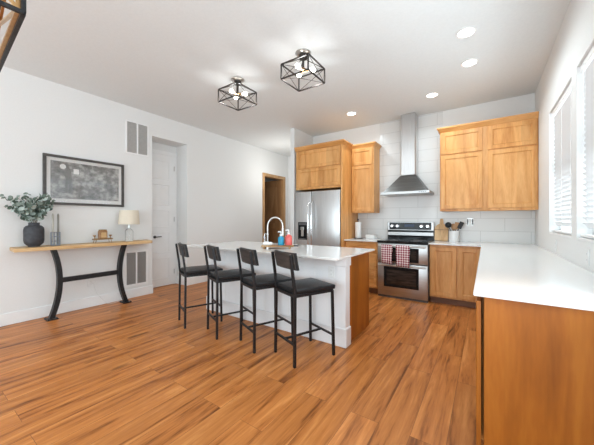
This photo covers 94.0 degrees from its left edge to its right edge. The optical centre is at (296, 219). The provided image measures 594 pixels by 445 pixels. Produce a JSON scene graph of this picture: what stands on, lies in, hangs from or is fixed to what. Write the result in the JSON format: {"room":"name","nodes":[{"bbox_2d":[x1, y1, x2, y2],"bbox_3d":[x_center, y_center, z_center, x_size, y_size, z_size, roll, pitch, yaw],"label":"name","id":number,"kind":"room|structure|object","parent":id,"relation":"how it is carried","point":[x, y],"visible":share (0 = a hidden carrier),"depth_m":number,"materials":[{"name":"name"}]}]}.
{"room":"kitchen","nodes":[
{"label":"kitchen","id":0,"kind":"room"},
{"bbox_2d":[0,66,287,314],"bbox_3d":[-3.236,-0.280,3.818,0.350,3.030,10.060,0,0,34],"label":"wall","id":1,"kind":"structure","parent":0,"point":[219,178],"depth_m":4.04,"materials":[{"name":"white paint"}]},
{"bbox_2d":[42,153,123,206],"bbox_3d":[-2.951,-0.525,3.897,0.032,0.650,0.947,0,0,34],"label":"framed picture","id":2,"kind":"object","parent":1,"relation":"attached to","point":[67,180],"visible":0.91,"depth_m":3.84,"materials":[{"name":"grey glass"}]},
{"bbox_2d":[50,160,118,200],"bbox_3d":[-2.952,-0.530,3.901,0.002,0.490,0.802,0,0,34],"label":"print","id":3,"kind":"object","parent":2,"relation":"attached to","point":[70,180],"depth_m":3.85},
{"bbox_2d":[88,278,93,286],"bbox_3d":[-2.936,0.890,3.940,0.008,0.116,0.072,0,0,34],"label":"wall outlet","id":4,"kind":"object","parent":1,"relation":"attached to","point":[90,280],"visible":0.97,"depth_m":3.94,"materials":[{"name":"white plastic"}]},
{"bbox_2d":[0,275,206,326],"bbox_3d":[-3.370,1.165,3.298,0.014,0.140,8.850,0,0,34],"label":"baseboard","id":5,"kind":"structure","parent":1,"relation":"attached to","point":[44,311],"depth_m":3.81,"materials":[{"name":"white paint"}]},
{"bbox_2d":[124,249,147,287],"bbox_3d":[-2.582,0.770,4.455,0.012,0.568,0.368,0,0,34],"label":"air vent","id":6,"kind":"object","parent":1,"relation":"in","point":[135,261],"visible":1,"depth_m":4.45,"materials":[{"name":"white metal"}]},
{"bbox_2d":[125,119,148,156],"bbox_3d":[-2.574,-1.310,4.468,0.012,0.524,0.354,0,0,34],"label":"air vent","id":7,"kind":"object","parent":1,"relation":"in","point":[136,134],"visible":1,"depth_m":4.46,"materials":[{"name":"white metal"}]},
{"bbox_2d":[152,153,174,287],"bbox_3d":[-2.517,0.004,5.108,0.084,2.438,0.572,0,0,34],"label":"door","id":8,"kind":"structure","parent":1,"relation":"in","point":[163,219],"depth_m":5.15,"materials":[{"name":"white paint"}]},
{"bbox_2d":[152,149,176,283],"bbox_3d":[-2.539,-0.028,5.134,0.018,2.525,0.661,0,0,34],"label":"trim","id":9,"kind":"structure","parent":1,"relation":"attached to","point":[174,155],"depth_m":5.38,"materials":[{"name":"white paint"}]},
{"bbox_2d":[176,276,183,284],"bbox_3d":[-2.214,1.165,5.303,0.364,0.140,0.014,0,0,34],"label":"baseboard","id":10,"kind":"structure","parent":1,"relation":"attached to","point":[177,277],"depth_m":5.32,"materials":[{"name":"white paint"}]},
{"bbox_2d":[265,180,280,242],"bbox_3d":[-0.784,0.059,7.882,0.780,2.328,0.095,0,0,34],"label":"door","id":11,"kind":"structure","parent":1,"relation":"in","point":[272,188],"depth_m":7.81,"materials":[{"name":"brown wood"}]},
{"bbox_2d":[262,173,284,243],"bbox_3d":[-0.651,0.020,7.396,0.148,2.430,0.945,0,0,34],"label":"trim","id":12,"kind":"structure","parent":1,"relation":"attached to","point":[264,175],"depth_m":7.41,"materials":[{"name":"beige wood"}]},
{"bbox_2d":[152,142,175,287],"bbox_3d":[-2.588,-0.280,5.167,0.100,3.030,1.061,0,0,34],"label":"wall","id":13,"kind":"structure","parent":0,"point":[157,146],"depth_m":5.20,"materials":[{"name":"white paint"}]},
{"bbox_2d":[0,281,483,444],"bbox_3d":[-1.485,1.285,2.684,6.922,0.100,10.160,0,0,34],"label":"floor","id":14,"kind":"structure","parent":0,"point":[117,373],"depth_m":2.17,"materials":[{"name":"brown wood"}]},
{"bbox_2d":[9,239,151,321],"bbox_3d":[-2.808,0.777,3.816,0.319,0.915,1.609,0,0,34],"label":"console table","id":15,"kind":"object","parent":14,"relation":"on","point":[60,279],"visible":1,"depth_m":3.60,"materials":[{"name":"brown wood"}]},
{"bbox_2d":[23,223,44,246],"bbox_3d":[-3.148,0.175,3.317,0.188,0.288,0.188,0,0,34],"label":"vase","id":16,"kind":"object","parent":15,"relation":"on","point":[33,233],"visible":0.98,"depth_m":3.26,"materials":[{"name":"grey ceramic"}]},
{"bbox_2d":[0,192,54,222],"bbox_3d":[-3.174,-0.138,3.273,0.224,0.393,0.479,0,0,34],"label":"plant","id":17,"kind":"object","parent":16,"relation":"on","point":[29,212],"visible":0.99,"depth_m":3.27,"materials":[{"name":"green plant"}]},
{"bbox_2d":[50,232,60,245],"bbox_3d":[-3.036,0.235,3.482,0.097,0.168,0.097,0,0,34],"label":"candle holder","id":18,"kind":"object","parent":15,"relation":"on","point":[54,236],"visible":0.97,"depth_m":3.45,"materials":[{"name":"silver metal"}]},
{"bbox_2d":[52,214,53,243],"bbox_3d":[-3.050,0.112,3.460,0.025,0.400,0.024,0,0,34],"label":"taper candle","id":19,"kind":"object","parent":18,"relation":"in","point":[52,214],"visible":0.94,"depth_m":3.45,"materials":[{"name":"beige wax"}]},
{"bbox_2d":[57,214,58,243],"bbox_3d":[-3.021,0.112,3.503,0.025,0.400,0.024,0,0,34],"label":"taper candle","id":20,"kind":"object","parent":18,"relation":"in","point":[57,214],"visible":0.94,"depth_m":3.49,"materials":[{"name":"grey wax"}]},
{"bbox_2d":[92,235,112,242],"bbox_3d":[-2.737,0.266,3.901,0.092,0.109,0.235,0,0,34],"label":"stand","id":21,"kind":"object","parent":15,"relation":"on","point":[94,236],"visible":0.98,"depth_m":3.86,"materials":[{"name":"brown wood"}]},
{"bbox_2d":[98,229,106,237],"bbox_3d":[-2.737,0.196,3.901,0.076,0.123,0.096,0,0,34],"label":"box","id":22,"kind":"object","parent":21,"relation":"on","point":[102,233],"visible":0.98,"depth_m":3.87,"materials":[{"name":"brown wood"}]},
{"bbox_2d":[92,238,112,239],"bbox_3d":[-2.737,0.266,3.901,0.090,0.017,0.230,0,0,34],"label":"shelf","id":23,"kind":"object","parent":21,"relation":"attached to","point":[94,238],"depth_m":3.86,"materials":[{"name":"wood"}]},
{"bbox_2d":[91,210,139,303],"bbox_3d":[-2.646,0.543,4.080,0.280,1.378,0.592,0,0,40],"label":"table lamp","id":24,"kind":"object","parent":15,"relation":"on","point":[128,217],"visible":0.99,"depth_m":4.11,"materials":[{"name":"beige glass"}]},
{"bbox_2d":[175,242,222,328],"bbox_3d":[-1.204,0.757,3.398,0.484,0.957,0.377,0,0,-34],"label":"bar stool","id":25,"kind":"object","parent":14,"relation":"on","point":[192,271],"visible":0.84,"depth_m":3.32,"materials":[{"name":"black metal"}]},
{"bbox_2d":[179,242,188,256],"bbox_3d":[-1.356,0.352,3.296,0.069,0.149,0.336,0,0,-34],"label":"backrest","id":26,"kind":"object","parent":25,"relation":"on","point":[183,249],"depth_m":3.16,"materials":[{"name":"black wood"}]},
{"bbox_2d":[204,244,255,339],"bbox_3d":[-0.758,0.757,3.109,0.484,0.957,0.377,0,0,-34],"label":"bar stool","id":27,"kind":"object","parent":14,"relation":"on","point":[222,276],"visible":0.87,"depth_m":2.99,"materials":[{"name":"black metal"}]},
{"bbox_2d":[208,244,220,260],"bbox_3d":[-0.910,0.352,3.008,0.069,0.149,0.336,0,0,-34],"label":"backrest","id":28,"kind":"object","parent":27,"relation":"on","point":[213,251],"depth_m":2.88,"materials":[{"name":"black wood"}]},
{"bbox_2d":[236,247,292,353],"bbox_3d":[-0.326,0.757,2.814,0.484,0.957,0.377,0,0,-34],"label":"bar stool","id":29,"kind":"object","parent":14,"relation":"on","point":[254,282],"visible":0.72,"depth_m":2.72,"materials":[{"name":"black metal"}]},
{"bbox_2d":[240,247,258,265],"bbox_3d":[-0.477,0.352,2.713,0.069,0.149,0.336,0,0,-34],"label":"backrest","id":30,"kind":"object","parent":29,"relation":"on","point":[249,256],"depth_m":2.61,"materials":[{"name":"black leather"}]},
{"bbox_2d":[206,249,368,347],"bbox_3d":[-0.248,0.797,3.459,2.096,0.875,0.915,0,0,34],"label":"kitchen island","id":31,"kind":"object","parent":14,"relation":"on","point":[351,280],"visible":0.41,"depth_m":2.99,"materials":[{"name":"white paint"}]},
{"bbox_2d":[187,241,374,260],"bbox_3d":[-0.298,0.350,3.484,2.260,0.020,0.990,0,0,34],"label":"island countertop","id":32,"kind":"structure","parent":31,"relation":"on","point":[303,251],"depth_m":3.19,"materials":[{"name":"white stone"}]},
{"bbox_2d":[263,217,283,241],"bbox_3d":[-0.314,0.147,3.721,0.290,0.386,0.055,0,0,8],"label":"faucet","id":33,"kind":"object","parent":32,"relation":"on","point":[270,219],"visible":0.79,"depth_m":3.71,"materials":[{"name":"silver metal"}]},
{"bbox_2d":[261,245,297,248],"bbox_3d":[-0.202,0.320,3.308,0.439,0.040,0.140,0,0,1],"label":"serving tray","id":34,"kind":"object","parent":32,"relation":"on","point":[263,246],"visible":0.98,"depth_m":3.25,"materials":[{"name":"brown wood"}]},
{"bbox_2d":[278,231,283,244],"bbox_3d":[-0.191,0.216,3.308,0.074,0.167,0.074,0,0,34],"label":"soap bottle","id":35,"kind":"object","parent":34,"relation":"on","point":[280,239],"visible":0.98,"depth_m":3.28,"materials":[{"name":"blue plastic"}]},
{"bbox_2d":[285,229,291,244],"bbox_3d":[-0.101,0.206,3.318,0.086,0.187,0.086,0,0,34],"label":"soap bottle","id":36,"kind":"object","parent":34,"relation":"on","point":[288,238],"visible":0.99,"depth_m":3.28,"materials":[{"name":"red plastic"}]},
{"bbox_2d":[328,266,334,277],"bbox_3d":[0.342,0.520,2.764,0.072,0.116,0.008,0,0,34],"label":"wall outlet","id":37,"kind":"object","parent":31,"relation":"attached to","point":[331,269],"visible":1,"depth_m":2.76,"materials":[{"name":"white plastic"}]},
{"bbox_2d":[271,250,334,367],"bbox_3d":[0.051,0.757,2.560,0.484,0.957,0.377,0,0,-34],"label":"bar stool","id":38,"kind":"object","parent":14,"relation":"on","point":[295,289],"visible":1,"depth_m":2.49,"materials":[{"name":"black metal"}]},
{"bbox_2d":[276,250,298,270],"bbox_3d":[-0.101,0.352,2.458,0.069,0.149,0.336,0,0,-34],"label":"backrest","id":39,"kind":"object","parent":38,"relation":"on","point":[283,260],"depth_m":2.38,"materials":[{"name":"black wood"}]},
{"bbox_2d":[295,189,340,246],"bbox_3d":[0.530,0.338,5.314,0.946,1.735,0.784,0,0,34],"label":"refrigerator","id":40,"kind":"object","parent":14,"relation":"on","point":[317,213],"visible":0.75,"depth_m":5.02,"materials":[{"name":"grey metal"}]},
{"bbox_2d":[294,139,357,246],"bbox_3d":[0.587,-0.075,5.335,1.025,2.620,0.766,0,0,34],"label":"tall cabinet","id":41,"kind":"object","parent":14,"relation":"on","point":[323,166],"visible":0.76,"depth_m":5.01,"materials":[{"name":"brown wood"}]},
{"bbox_2d":[345,241,377,293],"bbox_3d":[1.256,0.797,4.972,0.580,0.875,0.611,0,0,34],"label":"base cabinet","id":42,"kind":"object","parent":14,"relation":"on","point":[373,255],"visible":0.34,"depth_m":4.62,"materials":[{"name":"brown wood"}]},
{"bbox_2d":[344,238,384,241],"bbox_3d":[1.246,0.350,4.952,0.584,0.020,0.656,0,0,34],"label":"countertop","id":43,"kind":"structure","parent":42,"relation":"on","point":[351,239],"depth_m":4.83,"materials":[{"name":"white stone"}]},
{"bbox_2d":[366,234,376,238],"bbox_3d":[1.348,0.302,5.036,0.170,0.075,0.120,0,0,34],"label":"box","id":44,"kind":"object","parent":43,"relation":"on","point":[368,236],"visible":0.99,"depth_m":4.99,"materials":[{"name":"white plastic"}]},
{"bbox_3d":[1.127,0.158,5.103,0.170,0.364,0.170,0,0,34],"label":"paper towel holder","id":45,"kind":"object","parent":43,"relation":"on","visible":0},
{"bbox_2d":[355,222,360,237],"bbox_3d":[1.127,0.182,5.103,0.108,0.290,0.108,0,0,34],"label":"paper towel roll","id":46,"kind":"object","parent":45,"relation":"on","point":[357,224],"visible":1,"depth_m":5.06,"materials":[{"name":"white paper"}]},
{"bbox_2d":[377,222,434,302],"bbox_3d":[1.789,0.632,4.549,0.760,1.205,0.698,0,0,34],"label":"range","id":47,"kind":"object","parent":14,"relation":"on","point":[412,283],"visible":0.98,"depth_m":4.35,"materials":[{"name":"grey metal"}]},
{"bbox_2d":[381,244,392,264],"bbox_3d":[1.418,0.543,4.385,0.170,0.304,0.053,0,0,34],"label":"dish towel","id":48,"kind":"object","parent":47,"relation":"hanging from","point":[386,250],"visible":1,"depth_m":4.37,"materials":[{"name":"red fabric"}]},
{"bbox_2d":[396,245,409,267],"bbox_3d":[1.621,0.558,4.247,0.201,0.334,0.054,0,0,34],"label":"dish towel","id":49,"kind":"object","parent":47,"relation":"hanging from","point":[402,252],"visible":1,"depth_m":4.24,"materials":[{"name":"red fabric"}]},
{"bbox_2d":[377,238,433,244],"bbox_3d":[1.773,0.348,4.525,0.760,0.038,0.565,0,0,34],"label":"cooktop","id":50,"kind":"object","parent":47,"relation":"in","point":[389,241],"depth_m":4.44,"materials":[{"name":"black glass"}]},
{"bbox_2d":[430,245,480,307],"bbox_3d":[2.413,0.797,4.184,0.660,0.875,0.611,0,0,34],"label":"base cabinet","id":51,"kind":"object","parent":14,"relation":"on","point":[453,269],"visible":0.69,"depth_m":3.95,"materials":[{"name":"brown wood"}]},
{"bbox_2d":[476,296,593,444],"bbox_3d":[1.944,0.797,2.378,0.610,0.875,2.920,0,0,34],"label":"base cabinet","id":52,"kind":"object","parent":14,"relation":"on","point":[535,362],"visible":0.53,"depth_m":1.22,"materials":[{"name":"brown wood"}]},
{"bbox_2d":[429,240,593,310],"bbox_3d":[1.829,0.350,2.795,1.271,0.020,3.563,0,0,34],"label":"countertop","id":53,"kind":"structure","parent":52,"relation":"on","point":[528,273],"depth_m":1.67,"materials":[{"name":"white stone"}]},
{"bbox_2d":[434,219,448,240],"bbox_3d":[2.354,0.157,4.515,0.210,0.358,0.082,0,0,34],"label":"cutting board","id":54,"kind":"object","parent":53,"relation":"on","point":[441,232],"visible":0.91,"depth_m":4.50,"materials":[{"name":"brown wood"}]},
{"bbox_2d":[449,231,458,241],"bbox_3d":[2.456,0.255,4.341,0.140,0.170,0.140,0,0,34],"label":"utensil crock","id":55,"kind":"object","parent":53,"relation":"on","point":[453,235],"visible":0.94,"depth_m":4.28,"materials":[{"name":"white ceramic"}]},
{"bbox_2d":[445,222,451,230],"bbox_3d":[2.408,0.174,4.364,0.133,0.283,0.069,0,0,34],"label":"ladle","id":56,"kind":"object","parent":55,"relation":"in","point":[448,224],"visible":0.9,"depth_m":4.37,"materials":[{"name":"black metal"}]},
{"bbox_2d":[457,221,463,230],"bbox_3d":[2.501,0.168,4.296,0.024,0.296,0.164,0,0,-40],"label":"spatula","id":57,"kind":"object","parent":55,"relation":"in","point":[461,224],"visible":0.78,"depth_m":4.27,"materials":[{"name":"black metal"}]},
{"bbox_2d":[265,157,289,231],"bbox_3d":[-0.220,-0.280,7.910,3.120,3.030,0.100,0,0,34],"label":"wall","id":58,"kind":"structure","parent":0,"point":[266,179],"depth_m":7.86,"materials":[{"name":"white paint"}]},
{"bbox_2d":[0,0,570,156],"bbox_3d":[-1.485,-1.845,2.684,6.922,0.100,10.160,0,0,34],"label":"ceiling","id":59,"kind":"structure","parent":0,"point":[170,59],"depth_m":3.04,"materials":[{"name":"paint"}]},
{"bbox_2d":[0,0,25,71],"bbox_3d":[-1.492,-1.276,1.205,1.020,1.036,0.308,0,0,37],"label":"chandelier","id":60,"kind":"object","parent":59,"relation":"hanging from","point":[17,15],"visible":1,"depth_m":1.11,"materials":[{"name":"black metal"}]},
{"bbox_2d":[218,76,256,110],"bbox_3d":[-0.759,-1.642,3.545,0.348,0.306,0.348,0,0,34],"label":"ceiling light","id":61,"kind":"object","parent":59,"relation":"hanging from","point":[237,81],"visible":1,"depth_m":3.51,"materials":[{"name":"black metal"}]},
{"bbox_2d":[280,48,324,91],"bbox_3d":[0.067,-1.642,2.981,0.348,0.306,0.348,0,0,34],"label":"ceiling light","id":62,"kind":"object","parent":59,"relation":"hanging from","point":[303,54],"visible":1,"depth_m":2.95,"materials":[{"name":"black metal"}]},
{"bbox_2d":[346,111,356,115],"bbox_3d":[0.918,-1.791,4.669,0.176,0.008,0.176,0,0,34],"label":"recessed light","id":63,"kind":"object","parent":59,"relation":"in","point":[352,113],"visible":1,"depth_m":4.66,"materials":[{"name":"white"}]},
{"bbox_2d":[425,92,438,97],"bbox_3d":[1.938,-1.791,3.978,0.176,0.008,0.176,0,0,34],"label":"recessed light","id":64,"kind":"object","parent":59,"relation":"in","point":[433,94],"visible":1,"depth_m":3.98,"materials":[{"name":"white"}]},
{"bbox_2d":[455,26,476,38],"bbox_3d":[1.617,-1.791,2.650,0.176,0.008,0.176,0,0,34],"label":"recessed light","id":65,"kind":"object","parent":59,"relation":"in","point":[465,32],"visible":1,"depth_m":2.65,"materials":[{"name":"white paint"}]},
{"bbox_2d":[461,58,478,66],"bbox_3d":[1.969,-1.791,3.160,0.176,0.008,0.176,0,0,34],"label":"recessed light","id":66,"kind":"object","parent":59,"relation":"in","point":[470,62],"visible":1,"depth_m":3.15,"materials":[{"name":"white"}]},
{"bbox_2d":[290,128,312,243],"bbox_3d":[0.456,-0.280,6.214,0.092,3.030,1.940,0,0,34],"label":"wall partition","id":67,"kind":"structure","parent":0,"point":[298,138],"depth_m":5.42,"materials":[{"name":"white paint"}]},
{"bbox_2d":[313,93,534,243],"bbox_3d":[1.949,-0.280,4.948,3.802,3.030,0.128,0,0,34],"label":"wall","id":68,"kind":"structure","parent":0,"point":[489,226],"depth_m":4.65,"materials":[{"name":"white tile"}]},
{"bbox_2d":[351,141,381,212],"bbox_3d":[1.277,-0.752,5.109,0.460,1.245,0.361,0,0,34],"label":"upper cabinet","id":69,"kind":"object","parent":68,"relation":"attached to","point":[365,156],"visible":0.98,"depth_m":5.00,"materials":[{"name":"brown wood"}]},
{"bbox_2d":[380,112,433,196],"bbox_3d":[1.851,-1.107,4.655,0.760,1.374,0.465,0,0,34],"label":"range hood","id":70,"kind":"object","parent":68,"relation":"attached to","point":[408,183],"visible":1,"depth_m":4.64,"materials":[{"name":"metal"}]},
{"bbox_2d":[467,218,473,224],"bbox_3d":[2.714,0.029,4.343,0.092,0.112,0.010,0,0,34],"label":"wall switch","id":71,"kind":"object","parent":68,"relation":"attached to","point":[470,221],"visible":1,"depth_m":4.33,"materials":[{"name":"white plastic"}]},
{"bbox_2d":[437,111,538,211],"bbox_3d":[2.760,-0.777,4.098,1.200,1.285,0.361,0,0,34],"label":"upper cabinet","id":72,"kind":"object","parent":68,"relation":"attached to","point":[491,164],"visible":1,"depth_m":3.91,"materials":[{"name":"brown wood"}]},
{"bbox_2d":[535,0,593,272],"bbox_3d":[0.937,-0.280,0.226,0.150,3.030,8.830,0,0,34],"label":"wall","id":73,"kind":"structure","parent":0,"point":[574,40],"depth_m":2.35,"materials":[{"name":"white paint"}]},
{"bbox_2d":[549,226,570,237],"bbox_3d":[2.551,-0.507,2.599,0.140,1.315,0.950,0,0,34],"label":"window","id":74,"kind":"structure","parent":73,"relation":"in","point":[564,228],"depth_m":2.76,"materials":[{"name":"white paint"}]},
{"bbox_2d":[552,82,570,234],"bbox_3d":[2.526,-0.519,2.616,0.066,1.290,0.934,0,0,34],"label":"window blind","id":75,"kind":"object","parent":73,"relation":"attached to","point":[561,113],"visible":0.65,"depth_m":2.63,"materials":[{"name":"white paint"}]},
{"bbox_2d":[577,228,593,242],"bbox_3d":[1.925,-0.507,1.683,0.140,1.315,0.950,0,0,34],"label":"window","id":76,"kind":"structure","parent":73,"relation":"in","point":[590,240],"depth_m":1.98,"materials":[{"name":"white paint"}]},
{"bbox_2d":[580,45,593,238],"bbox_3d":[1.901,-0.519,1.700,0.066,1.290,0.934,0,0,34],"label":"window blind","id":77,"kind":"object","parent":73,"relation":"attached to","point":[587,67],"visible":1,"depth_m":1.99,"materials":[{"name":"white paint"}]},
{"bbox_2d":[586,248,589,265],"bbox_3d":[1.968,0.250,1.877,0.008,0.116,0.072,0,0,34],"label":"wall outlet","id":78,"kind":"object","parent":73,"relation":"attached to","point":[587,249],"visible":1,"depth_m":1.86,"materials":[{"name":"white plastic"}]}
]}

